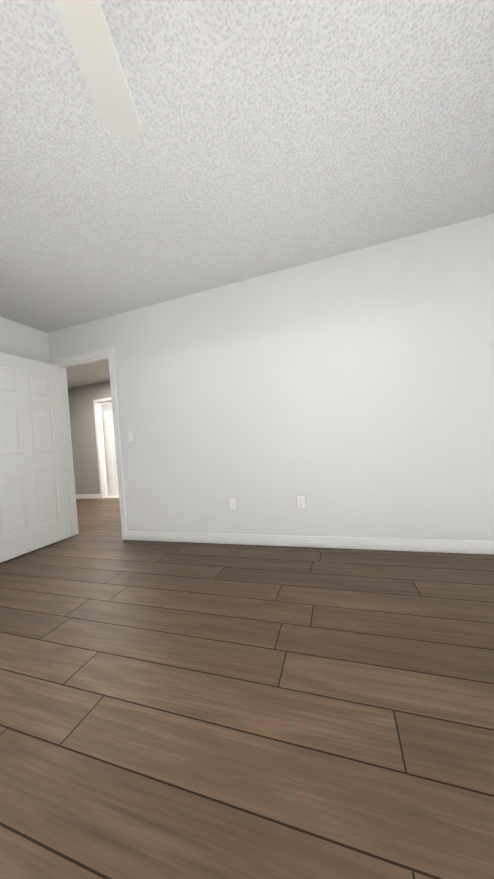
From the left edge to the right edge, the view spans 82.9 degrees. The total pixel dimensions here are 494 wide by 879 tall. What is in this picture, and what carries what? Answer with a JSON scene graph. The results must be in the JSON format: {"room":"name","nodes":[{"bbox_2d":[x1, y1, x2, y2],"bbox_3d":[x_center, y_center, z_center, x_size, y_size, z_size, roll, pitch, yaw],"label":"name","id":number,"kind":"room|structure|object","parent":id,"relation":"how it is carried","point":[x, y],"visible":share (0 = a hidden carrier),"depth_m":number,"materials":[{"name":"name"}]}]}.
{"room":"empty bedroom","nodes":[
{"label":"empty bedroom","id":0,"kind":"room"},
{"bbox_2d":[0,317,49,363],"bbox_3d":[-2.529,-0.041,2.862,0.120,2.460,1.334,-5,0,18],"label":"wall","id":1,"kind":"structure","parent":0,"point":[22,340],"depth_m":3.10,"materials":[{"name":"white paint"}]},
{"bbox_2d":[68,381,110,494],"bbox_3d":[-2.144,-0.053,5.699,4.600,2.460,0.120,-5,0,18],"label":"wall","id":2,"kind":"structure","parent":0,"point":[83,437],"depth_m":6.08,"materials":[{"name":"grey paint"}]},
{"bbox_2d":[76,494,100,498],"bbox_3d":[-3.682,1.258,6.151,1.200,0.098,0.016,-5,0,18],"label":"baseboard","id":3,"kind":"structure","parent":2,"relation":"attached to","point":[89,496],"depth_m":6.06,"materials":[{"name":"white wood"}]},
{"bbox_2d":[93,397,111,498],"bbox_3d":[-2.855,0.182,5.934,0.678,2.109,0.156,-5,0,18],"label":"door frame","id":4,"kind":"structure","parent":2,"relation":"attached to","point":[101,449],"depth_m":5.98,"materials":[{"name":"white wood"}]},
{"bbox_2d":[101,404,118,494],"bbox_3d":[-3.158,0.236,6.304,0.526,2.030,0.052,-5,0,2],"label":"hall door","id":5,"kind":"structure","parent":2,"relation":"in","point":[110,450],"depth_m":6.29,"materials":[{"name":"white paint"}]},
{"bbox_2d":[107,494,118,497],"bbox_3d":[-2.440,1.212,7.060,2.400,0.004,2.360,-5,0,18],"label":"floor","id":6,"kind":"structure","parent":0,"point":[113,496],"depth_m":6.10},
{"bbox_2d":[0,498,493,878],"bbox_3d":[-1.619,1.221,2.988,8.270,0.200,10.000,-5,0,18],"label":"floor","id":7,"kind":"structure","parent":0,"point":[178,710],"depth_m":1.01,"materials":[{"name":"brown wood"}]},
{"bbox_2d":[0,0,493,387],"bbox_3d":[-1.832,-1.431,3.006,8.270,0.200,10.000,-5,0,18],"label":"ceiling","id":8,"kind":"structure","parent":0,"point":[276,135],"depth_m":1.42,"materials":[{"name":"white paint"}]},
{"bbox_2d":[53,0,140,136],"bbox_3d":[-0.520,-1.191,0.430,1.209,0.522,1.259,-5,0,18],"label":"fan","id":9,"kind":"object","parent":8,"relation":"hanging from","point":[86,28],"visible":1,"depth_m":0.88,"materials":[{"name":"white plastic"}]},
{"bbox_2d":[48,213,493,540],"bbox_3d":[-0.010,-0.244,2.680,4.800,2.460,0.120,-5,0,18],"label":"wall","id":10,"kind":"structure","parent":0,"point":[350,394],"depth_m":2.40,"materials":[{"name":"white paint"}]},
{"bbox_2d":[0,352,70,562],"bbox_3d":[-2.325,0.147,2.955,0.151,2.030,0.790,-5,0,18],"label":"entry door","id":11,"kind":"structure","parent":10,"relation":"in","point":[34,510],"depth_m":2.96,"materials":[{"name":"white paint"}]},
{"bbox_2d":[57,354,107,535],"bbox_3d":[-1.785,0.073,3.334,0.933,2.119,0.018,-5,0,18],"label":"door frame","id":12,"kind":"structure","parent":10,"relation":"attached to","point":[71,448],"depth_m":3.46,"materials":[{"name":"white wood"}]},
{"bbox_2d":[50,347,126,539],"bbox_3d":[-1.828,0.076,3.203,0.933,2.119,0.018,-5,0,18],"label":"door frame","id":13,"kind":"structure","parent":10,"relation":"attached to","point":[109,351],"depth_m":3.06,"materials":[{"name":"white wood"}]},
{"bbox_2d":[128,431,133,441],"bbox_3d":[-1.253,-0.032,3.014,0.074,0.119,0.019,-5,0,18],"label":"bedroom light switch","id":14,"kind":"object","parent":10,"relation":"attached to","point":[131,436],"visible":1,"depth_m":3.02,"materials":[{"name":"white plastic"}]},
{"bbox_2d":[229,497,236,509],"bbox_3d":[-0.134,0.613,2.669,0.074,0.119,0.008,-5,0,18],"label":"electrical outlet","id":15,"kind":"object","parent":10,"relation":"attached to","point":[233,503],"visible":1,"depth_m":2.67,"materials":[{"name":"white plastic"}]},
{"bbox_2d":[297,495,305,508],"bbox_3d":[0.478,0.553,2.469,0.074,0.119,0.009,-5,0,18],"label":"duplex electrical outlet","id":16,"kind":"object","parent":10,"relation":"attached to","point":[301,503],"visible":1,"depth_m":2.47,"materials":[{"name":"white plastic"}]},
{"bbox_2d":[127,531,493,554],"bbox_3d":[0.444,0.902,2.483,3.697,0.098,0.016,-5,0,18],"label":"baseboard","id":17,"kind":"structure","parent":10,"relation":"attached to","point":[446,546],"depth_m":2.39,"materials":[{"name":"white wood"}]}
]}

